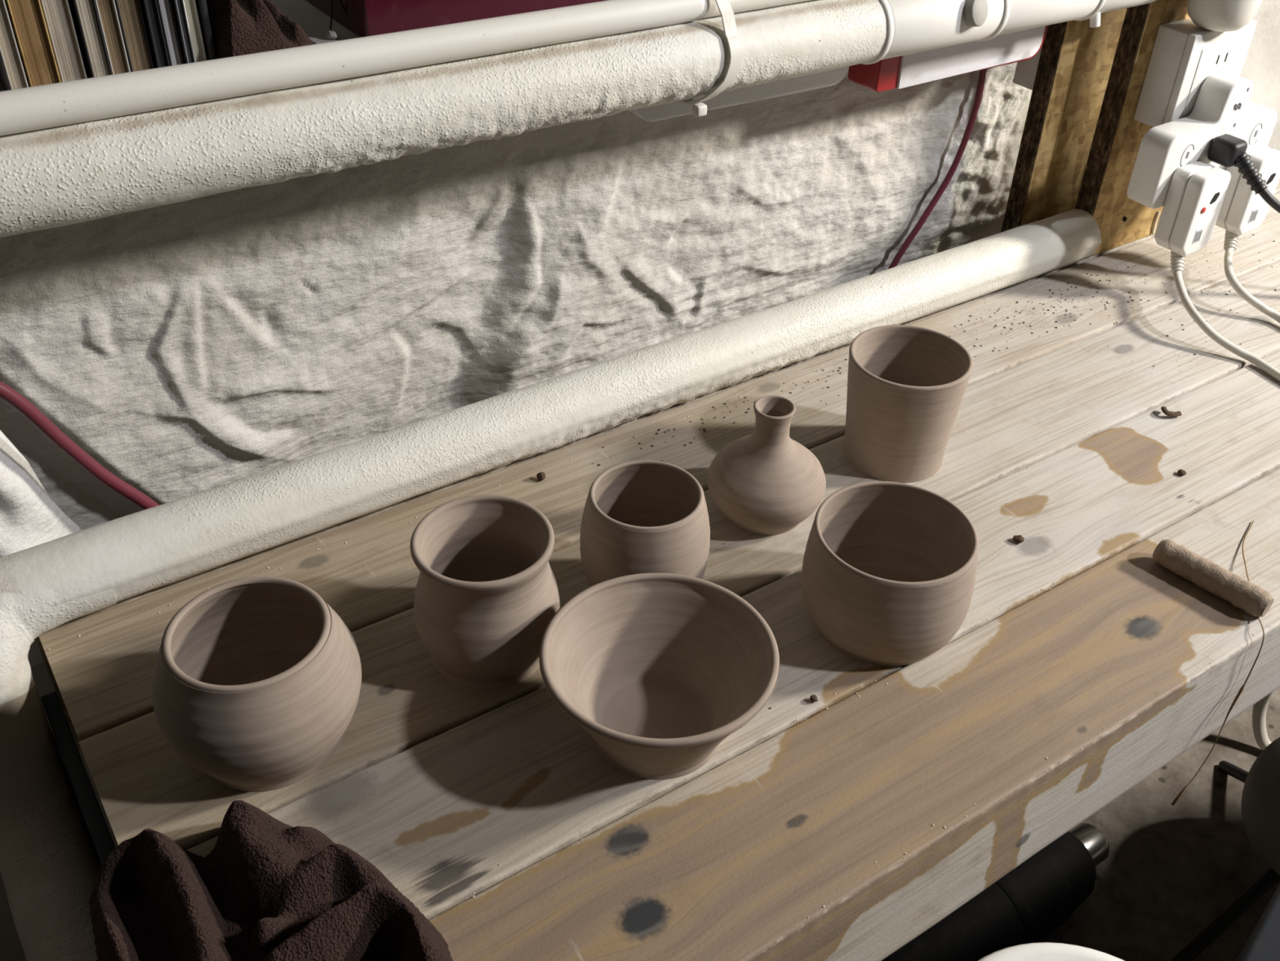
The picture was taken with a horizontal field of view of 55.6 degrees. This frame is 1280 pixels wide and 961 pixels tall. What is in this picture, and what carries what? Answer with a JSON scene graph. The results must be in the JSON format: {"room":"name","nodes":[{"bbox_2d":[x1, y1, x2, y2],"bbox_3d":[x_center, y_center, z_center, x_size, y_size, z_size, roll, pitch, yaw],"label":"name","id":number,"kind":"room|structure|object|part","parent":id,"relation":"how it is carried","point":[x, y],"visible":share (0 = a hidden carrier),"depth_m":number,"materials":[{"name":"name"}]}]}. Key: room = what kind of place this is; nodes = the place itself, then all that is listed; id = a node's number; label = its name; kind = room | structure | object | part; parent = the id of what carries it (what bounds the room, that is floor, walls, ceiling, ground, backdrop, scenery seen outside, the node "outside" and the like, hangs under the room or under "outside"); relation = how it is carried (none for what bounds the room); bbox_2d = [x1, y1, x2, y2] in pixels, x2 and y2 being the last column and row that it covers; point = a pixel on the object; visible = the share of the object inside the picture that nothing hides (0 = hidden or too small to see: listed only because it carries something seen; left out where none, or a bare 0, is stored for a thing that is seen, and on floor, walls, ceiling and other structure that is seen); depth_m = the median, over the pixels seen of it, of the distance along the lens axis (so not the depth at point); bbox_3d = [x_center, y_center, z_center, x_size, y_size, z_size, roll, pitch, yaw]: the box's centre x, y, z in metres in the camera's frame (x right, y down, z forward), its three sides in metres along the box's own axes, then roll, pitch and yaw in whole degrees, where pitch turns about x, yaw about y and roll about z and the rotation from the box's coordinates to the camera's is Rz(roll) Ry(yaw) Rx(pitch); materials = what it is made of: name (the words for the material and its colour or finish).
{"room":"art studio","nodes":[
{"label":"art studio","id":0,"kind":"room"},
{"bbox_2d":[0,662,117,960],"bbox_3d":[-0.389,0.103,0.924,1.730,0.700,0.015,-21,43,-27],"label":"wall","id":1,"kind":"structure","parent":0,"point":[11,946],"depth_m":1.00,"materials":[{"name":"black"}]},
{"bbox_2d":[1037,686,1279,960],"bbox_3d":[0.860,0.436,1.150,3.800,0.040,1.900,-21,43,-27],"label":"floor","id":2,"kind":"structure","parent":0,"point":[1168,871],"depth_m":1.19,"materials":[{"name":"concrete"}]},
{"bbox_2d":[0,0,1155,960],"bbox_3d":[0.191,0.206,0.680,1.005,0.860,0.812,-21,43,-27],"label":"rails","id":3,"kind":"object","parent":2,"relation":"on","point":[66,175],"visible":0.97,"depth_m":0.71,"materials":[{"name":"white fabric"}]},
{"bbox_2d":[0,430,80,666],"bbox_3d":[-0.421,0.042,0.709,0.180,0.215,0.037,-21,43,-27],"label":"drape","id":4,"kind":"object","parent":3,"relation":"hanging from","point":[29,517],"visible":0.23,"depth_m":0.72,"materials":[{"name":"fabric"}]},
{"bbox_3d":[-0.151,0.305,0.475,0.103,0.161,0.796,-21,43,-27],"label":"rail","id":5,"kind":"part","parent":3,"relation":"part of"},
{"bbox_2d":[0,381,159,509],"bbox_3d":[-0.357,-0.019,0.692,0.175,0.240,0.015,-26,45,-31],"label":"cable","id":6,"kind":"object","parent":3,"relation":"hanging from","point":[7,393],"visible":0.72,"depth_m":0.71,"materials":[{"name":"rubber"}]},
{"bbox_2d":[0,0,812,136],"bbox_3d":[-0.022,-0.269,0.707,1.020,0.030,0.019,-21,43,-27],"label":"pipe","id":7,"kind":"object","parent":3,"relation":"on","point":[87,100],"visible":1,"depth_m":0.62,"materials":[{"name":"white plastic"}]},
{"bbox_3d":[-0.138,-0.200,0.663,0.704,0.054,0.047,-21,43,-27],"label":"rail","id":8,"kind":"part","parent":3,"relation":"part of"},
{"bbox_3d":[0.009,-0.073,0.887,0.936,0.049,0.048,-21,43,-27],"label":"rail","id":9,"kind":"part","parent":3,"relation":"part of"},
{"bbox_2d":[679,0,742,116],"bbox_3d":[0.041,-0.269,0.753,0.027,0.076,0.043,-21,43,-27],"label":"cable tie","id":10,"kind":"object","parent":3,"relation":"attached to","point":[700,109],"visible":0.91,"depth_m":0.74,"materials":[{"name":"white plastic"}]},
{"bbox_2d":[35,178,1279,960],"bbox_3d":[0.543,0.171,1.040,1.758,0.500,0.780,-21,43,-27],"label":"workbench","id":11,"kind":"object","parent":2,"relation":"on","point":[437,782],"visible":0.47,"depth_m":0.69,"materials":[{"name":"brown wood"}]},
{"bbox_2d":[151,576,361,791],"bbox_3d":[-0.195,0.103,0.620,0.102,0.076,0.103,4,37,3],"label":"clay pot","id":12,"kind":"object","parent":11,"relation":"on","point":[256,681],"visible":1,"depth_m":0.60,"materials":[{"name":"ceramic"}]},
{"bbox_2d":[88,800,453,960],"bbox_3d":[-0.157,0.202,0.522,0.139,0.037,0.204,-21,43,-27],"label":"towel","id":13,"kind":"object","parent":11,"relation":"on","point":[268,888],"visible":1,"depth_m":0.54,"materials":[{"name":"brown fabric"}]},
{"bbox_2d":[409,494,559,688],"bbox_3d":[-0.085,0.063,0.674,0.082,0.081,0.082,1,37,-1],"label":"jar","id":14,"kind":"object","parent":11,"relation":"on","point":[486,593],"visible":0.97,"depth_m":0.66,"materials":[{"name":"ceramic"}]},
{"bbox_2d":[536,471,545,480],"bbox_3d":[-0.067,-0.003,0.824,0.006,0.006,0.007,-21,43,-27],"label":"clay piece","id":15,"kind":"object","parent":11,"relation":"on","point":[540,476],"visible":1,"depth_m":0.82,"materials":[{"name":"ceramic"}]},
{"bbox_2d":[579,459,710,586],"bbox_3d":[0.003,0.037,0.715,0.076,0.076,0.076,26,44,29],"label":"cup","id":16,"kind":"object","parent":11,"relation":"on","point":[642,516],"visible":0.81,"depth_m":0.69,"materials":[{"name":"ceramic"}]},
{"bbox_2d":[538,573,779,779],"bbox_3d":[0.009,0.110,0.635,0.123,0.058,0.122,-28,46,-33],"label":"bowl","id":17,"kind":"object","parent":11,"relation":"on","point":[659,669],"visible":1,"depth_m":0.65,"materials":[{"name":"ceramic"}]},
{"bbox_2d":[48,395,1270,917],"bbox_3d":[0.074,0.071,0.738,0.743,0.001,0.369,-21,43,-27],"label":"chips","id":18,"kind":"object","parent":11,"relation":"on","point":[932,824],"visible":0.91,"depth_m":0.68,"materials":[{"name":"paint"}]},
{"bbox_2d":[707,395,826,535],"bbox_3d":[0.083,-0.013,0.780,0.077,0.083,0.076,-14,40,-20],"label":"bottle vase","id":19,"kind":"object","parent":11,"relation":"on","point":[765,482],"visible":1,"depth_m":0.76,"materials":[{"name":"ceramic"}]},
{"bbox_2d":[809,694,817,702],"bbox_3d":[0.096,0.120,0.670,0.005,0.003,0.004,-9,38,-14],"label":"clay piece","id":20,"kind":"object","parent":11,"relation":"on","point":[813,698],"visible":1,"depth_m":0.67,"materials":[{"name":"brown ceramic"}]},
{"bbox_2d":[801,480,978,666],"bbox_3d":[0.144,0.055,0.705,0.098,0.069,0.099,12,38,13],"label":"bowl","id":21,"kind":"object","parent":11,"relation":"on","point":[889,568],"visible":1,"depth_m":0.69,"materials":[{"name":"ceramic"}]},
{"bbox_2d":[843,324,973,483],"bbox_3d":[0.180,-0.052,0.837,0.082,0.081,0.083,4,37,3],"label":"cup","id":22,"kind":"object","parent":11,"relation":"on","point":[907,384],"visible":1,"depth_m":0.82,"materials":[{"name":"ceramic"}]},
{"bbox_2d":[591,234,1275,708],"bbox_3d":[0.323,-0.065,0.926,0.778,0.002,0.257,-21,43,-27],"label":"crumbs","id":23,"kind":"object","parent":11,"relation":"on","point":[1252,234],"visible":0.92,"depth_m":1.01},
{"bbox_2d":[1012,534,1024,542],"bbox_3d":[0.245,0.038,0.785,0.007,0.004,0.007,21,41,23],"label":"clay piece","id":24,"kind":"object","parent":11,"relation":"on","point":[1018,538],"visible":1,"depth_m":0.78,"materials":[{"name":"brown ceramic"}]},
{"bbox_2d":[1000,8,1127,232],"bbox_3d":[0.392,-0.333,1.072,0.130,0.254,0.018,-21,43,-27],"label":"board","id":25,"kind":"object","parent":11,"relation":"on","point":[1076,60],"visible":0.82,"depth_m":1.05,"materials":[{"name":"brown wood"}]},
{"bbox_2d":[1075,0,1189,256],"bbox_3d":[0.454,-0.432,0.986,0.124,0.520,0.019,-21,43,-27],"label":"board","id":26,"kind":"object","parent":11,"relation":"on","point":[1117,137],"visible":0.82,"depth_m":1.05,"materials":[{"name":"brown wood"}]},
{"bbox_2d":[1133,17,1257,127],"bbox_3d":[0.468,-0.345,1.024,0.083,0.080,0.037,-21,43,-27],"label":"plug adapter","id":27,"kind":"object","parent":26,"relation":"attached to","point":[1184,54],"visible":0.76,"depth_m":1.00,"materials":[{"name":"white plastic"}]},
{"bbox_2d":[1126,71,1277,208],"bbox_3d":[0.482,-0.293,1.027,0.152,0.096,0.028,-21,43,-27],"label":"plug adaptor","id":28,"kind":"object","parent":27,"relation":"attached to","point":[1223,105],"visible":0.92,"depth_m":1.00,"materials":[{"name":"white plastic"}]},
{"bbox_2d":[1154,160,1279,381],"bbox_3d":[0.487,-0.134,0.931,0.054,0.113,0.298,-6,38,-11],"label":"plug","id":29,"kind":"object","parent":28,"relation":"in","point":[1197,191],"visible":1,"depth_m":1.00,"materials":[{"name":"white plastic"}]},
{"bbox_3d":[0.490,-0.091,0.944,0.036,0.030,0.269,-11,39,-16],"label":"power cord","id":30,"kind":"part","parent":29,"relation":"part of","materials":[{"name":"white plastic"}]},
{"bbox_2d":[1207,133,1279,213],"bbox_3d":[0.629,-0.202,1.012,0.323,0.134,0.037,10,38,10],"label":"plug","id":31,"kind":"object","parent":28,"relation":"attached to","point":[1226,150],"visible":1,"depth_m":1.00,"materials":[{"name":"plastic"}]},
{"bbox_3d":[0.649,-0.190,1.020,0.283,0.105,0.025,7,37,7],"label":"power cord","id":32,"kind":"part","parent":31,"relation":"part of","materials":[{"name":"black rubber"}]},
{"bbox_2d":[1214,142,1279,323],"bbox_3d":[0.546,-0.157,0.965,0.059,0.113,0.301,-6,38,-10],"label":"plug","id":33,"kind":"object","parent":28,"relation":"in","point":[1242,211],"visible":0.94,"depth_m":1.04,"materials":[{"name":"white plastic"}]},
{"bbox_3d":[0.546,-0.115,0.976,0.036,0.032,0.271,-9,39,-14],"label":"power cord","id":34,"kind":"part","parent":33,"relation":"part of","materials":[{"name":"white plastic"}]},
{"bbox_2d":[1186,0,1262,31],"bbox_3d":[0.470,-0.417,0.949,0.055,0.125,0.055,-21,43,-27],"label":"canister","id":35,"kind":"object","parent":27,"relation":"on","point":[1216,15],"visible":1,"depth_m":0.96,"materials":[{"name":"white plastic"}]},
{"bbox_2d":[1151,210,1160,234],"bbox_3d":[0.487,-0.243,1.146,0.004,0.023,0.003,-21,43,-27],"label":"wood splinter","id":36,"kind":"object","parent":11,"relation":"on","point":[1158,211],"visible":1,"depth_m":1.14,"materials":[{"name":"wood"}]},
{"bbox_2d":[1160,406,1182,417],"bbox_3d":[0.397,-0.051,0.906,0.015,0.005,0.010,18,40,20],"label":"clay piece","id":37,"kind":"object","parent":11,"relation":"on","point":[1164,410],"visible":1,"depth_m":0.90,"materials":[{"name":"ceramic"}]},
{"bbox_2d":[1177,469,1186,475],"bbox_3d":[0.379,-0.005,0.848,0.006,0.003,0.006,25,43,27],"label":"clay piece","id":38,"kind":"object","parent":11,"relation":"on","point":[1181,472],"visible":1,"depth_m":0.85,"materials":[{"name":"brown ceramic"}]},
{"bbox_2d":[1152,539,1273,616],"bbox_3d":[0.353,0.059,0.749,0.017,0.018,0.072,-28,46,-33],"label":"wooden stick","id":39,"kind":"object","parent":11,"relation":"on","point":[1247,596],"visible":1,"depth_m":0.74,"materials":[{"name":"wood"}]},
{"bbox_2d":[1171,520,1264,805],"bbox_3d":[0.379,0.117,0.790,0.016,0.134,0.148,16,39,18],"label":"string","id":40,"kind":"object","parent":11,"relation":"hanging from","point":[1242,688],"visible":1,"depth_m":0.76,"materials":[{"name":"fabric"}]},
{"bbox_2d":[880,822,1109,960],"bbox_3d":[0.331,0.400,1.071,0.281,0.086,0.141,-21,43,-27],"label":"tube","id":41,"kind":"object","parent":2,"relation":"on","point":[1037,895],"visible":0.73,"depth_m":1.06,"materials":[{"name":"black plastic"}]},
{"bbox_2d":[977,942,1124,960],"bbox_3d":[0.196,0.454,0.680,0.143,0.465,0.143,-21,43,-27],"label":"bin","id":42,"kind":"object","parent":2,"relation":"on","point":[1037,951],"visible":1,"depth_m":0.59,"materials":[{"name":"plastic"}]},
{"bbox_2d":[1170,737,1279,960],"bbox_3d":[0.630,0.337,1.107,0.189,0.165,0.274,20,41,23],"label":"stool","id":43,"kind":"object","parent":2,"relation":"on","point":[1260,796],"visible":1,"depth_m":1.10,"materials":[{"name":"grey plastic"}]},
{"bbox_3d":[0.535,0.395,1.100,0.122,0.076,0.012,-19,42,-25],"label":"leg","id":44,"kind":"part","parent":43,"relation":"part of","materials":[{"name":"black metal"}]},
{"bbox_3d":[0.621,0.304,1.223,0.012,0.075,0.102,-1,37,-4],"label":"leg","id":45,"kind":"part","parent":43,"relation":"part of","materials":[{"name":"black metal"}]},
{"bbox_3d":[0.644,0.307,1.111,0.166,0.122,0.166,-21,43,-27],"label":"seat","id":46,"kind":"part","parent":43,"relation":"part of","materials":[{"name":"grey plastic"}]},
{"bbox_2d":[1235,883,1279,960],"bbox_3d":[0.713,0.379,0.789,0.837,0.480,0.450,-21,43,-27],"label":"tray table","id":47,"kind":"object","parent":2,"relation":"on","point":[1263,944],"visible":1,"depth_m":0.58,"materials":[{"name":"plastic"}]},
{"bbox_2d":[1252,689,1275,750],"bbox_3d":[0.666,0.248,1.274,0.016,0.100,0.047,-28,46,-34],"label":"tube","id":48,"kind":"object","parent":2,"relation":"on","point":[1260,708],"visible":0.55,"depth_m":1.28,"materials":[{"name":"white plastic"}]},
{"bbox_2d":[1240,0,1279,151],"bbox_3d":[0.821,-0.737,1.421,1.270,1.500,0.297,-21,43,-27],"label":"wall","id":49,"kind":"structure","parent":0,"point":[1261,66],"depth_m":1.32,"materials":[{"name":"white paint"}]},
{"bbox_3d":[-0.498,-0.368,0.794,1.730,1.600,0.030,-21,43,-27],"label":"wall","id":50,"kind":"structure","parent":0,"visible":0},
{"bbox_2d":[0,0,360,91],"bbox_3d":[-0.154,-0.342,0.837,1.125,0.012,0.324,-21,43,-27],"label":"shelf","id":51,"kind":"object","parent":50,"relation":"attached to","point":[315,23],"visible":0.02,"depth_m":0.75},
{"bbox_2d":[0,0,28,90],"bbox_3d":[-0.355,-0.308,0.617,0.008,0.190,0.136,-21,43,-27],"label":"book","id":52,"kind":"object","parent":51,"relation":"on","point":[12,76],"visible":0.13,"depth_m":0.62,"materials":[{"name":"white paper"}]},
{"bbox_2d":[4,0,61,87],"bbox_3d":[-0.345,-0.306,0.627,0.015,0.175,0.136,-21,43,-27],"label":"book","id":53,"kind":"object","parent":51,"relation":"on","point":[26,17],"visible":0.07,"depth_m":0.62,"materials":[{"name":"beige paper"}]},
{"bbox_2d":[39,0,87,82],"bbox_3d":[-0.334,-0.311,0.636,0.012,0.172,0.136,-21,43,-27],"label":"book","id":54,"kind":"object","parent":51,"relation":"on","point":[56,13],"visible":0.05,"depth_m":0.63,"materials":[{"name":"white paper"}]},
{"bbox_2d":[67,0,111,78],"bbox_3d":[-0.321,-0.324,0.634,0.010,0.196,0.136,-21,43,-27],"label":"book","id":55,"kind":"object","parent":51,"relation":"on","point":[84,14],"visible":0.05,"depth_m":0.64,"materials":[{"name":"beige paper"}]},
{"bbox_2d":[94,0,130,75],"bbox_3d":[-0.314,-0.321,0.645,0.010,0.179,0.136,-21,43,-27],"label":"book","id":56,"kind":"object","parent":51,"relation":"on","point":[106,9],"visible":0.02,"depth_m":0.64,"materials":[{"name":"beige paper"}]},
{"bbox_2d":[114,0,154,71],"bbox_3d":[-0.305,-0.328,0.647,0.012,0.187,0.136,-21,43,-27],"label":"book","id":57,"kind":"object","parent":51,"relation":"on","point":[130,15],"visible":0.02,"depth_m":0.65,"materials":[{"name":"brown paper"}]},
{"bbox_2d":[139,0,169,68],"bbox_3d":[-0.294,-0.334,0.648,0.006,0.195,0.136,-21,43,-27],"label":"book","id":58,"kind":"object","parent":51,"relation":"on","point":[149,9],"visible":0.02,"depth_m":0.65,"materials":[{"name":"black paper"}]},
{"bbox_2d":[156,0,183,66],"bbox_3d":[-0.289,-0.331,0.656,0.007,0.182,0.136,-21,43,-27],"label":"book","id":59,"kind":"object","parent":51,"relation":"on","point":[165,7],"visible":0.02,"depth_m":0.66,"materials":[{"name":"grey paper"}]},
{"bbox_2d":[171,0,195,63],"bbox_3d":[-0.282,-0.332,0.657,0.005,0.182,0.136,-21,43,-27],"label":"book","id":60,"kind":"object","parent":51,"relation":"on","point":[178,6],"visible":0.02,"depth_m":0.66,"materials":[{"name":"black paper"}]},
{"bbox_2d":[182,0,206,62],"bbox_3d":[-0.279,-0.335,0.664,0.007,0.179,0.136,-21,43,-27],"label":"book","id":61,"kind":"object","parent":51,"relation":"on","point":[190,6],"visible":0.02,"depth_m":0.66,"materials":[{"name":"white paper"}]},
{"bbox_2d":[195,0,216,60],"bbox_3d":[-0.270,-0.330,0.666,0.004,0.170,0.130,-21,43,-27],"label":"book","id":62,"kind":"object","parent":51,"relation":"on","point":[202,7],"visible":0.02,"depth_m":0.66,"materials":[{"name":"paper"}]},
{"bbox_2d":[205,0,316,58],"bbox_3d":[-0.242,-0.299,0.711,0.061,0.066,0.155,-21,43,-27],"label":"towel","id":63,"kind":"object","parent":51,"relation":"on","point":[238,27],"visible":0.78,"depth_m":0.67,"materials":[{"name":"brown fabric"}]},
{"bbox_2d":[326,30,338,39],"bbox_3d":[-0.183,-0.265,0.720,0.007,0.005,0.007,-21,43,-27],"label":"pebble","id":64,"kind":"object","parent":51,"relation":"on","point":[332,34],"visible":1,"depth_m":0.72,"materials":[{"name":"grey stone"}]},
{"bbox_2d":[329,0,346,30],"bbox_3d":[-0.185,-0.292,0.714,0.027,0.055,0.010,-21,43,-27],"label":"wire","id":65,"kind":"object","parent":51,"relation":"on","point":[340,2],"visible":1,"depth_m":0.72,"materials":[{"name":"black"}]},
{"bbox_2d":[306,0,608,37],"bbox_3d":[-0.123,-0.380,0.775,0.196,0.125,0.163,-21,43,-27],"label":"box","id":66,"kind":"object","parent":51,"relation":"on","point":[365,18],"visible":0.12,"depth_m":0.73,"materials":[{"name":"paint"}]},
{"bbox_2d":[0,62,1032,530],"bbox_3d":[-0.070,-0.164,0.906,1.095,0.344,0.043,-21,43,-27],"label":"cloth","id":67,"kind":"object","parent":51,"relation":"hanging from","point":[188,348],"visible":0.59,"depth_m":0.86,"materials":[{"name":"fabric"}]},
{"bbox_2d":[627,66,848,121],"bbox_3d":[0.051,-0.292,0.837,0.222,0.057,0.047,-21,43,-27],"label":"plastic tub","id":68,"kind":"object","parent":51,"relation":"attached to","point":[740,95],"visible":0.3,"depth_m":0.84,"materials":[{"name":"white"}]},
{"bbox_2d":[848,25,1048,92],"bbox_3d":[0.243,-0.351,0.934,0.182,0.070,0.034,-21,43,-27],"label":"box","id":69,"kind":"object","parent":51,"relation":"hanging from","point":[919,68],"visible":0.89,"depth_m":0.93,"materials":[{"name":"paint"}]},
{"bbox_2d":[888,69,986,269],"bbox_3d":[0.254,-0.272,1.062,0.086,0.266,0.011,-16,41,-22],"label":"cable","id":70,"kind":"object","parent":69,"relation":"hanging from","point":[982,75],"visible":0.69,"depth_m":1.07,"materials":[{"name":"rubber"}]},
{"bbox_2d":[1013,45,1042,90],"bbox_3d":[0.341,-0.388,1.021,0.020,0.110,0.024,-21,43,-27],"label":"card","id":71,"kind":"object","parent":51,"relation":"hanging from","point":[1025,72],"visible":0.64,"depth_m":1.04,"materials":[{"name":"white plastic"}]}
]}

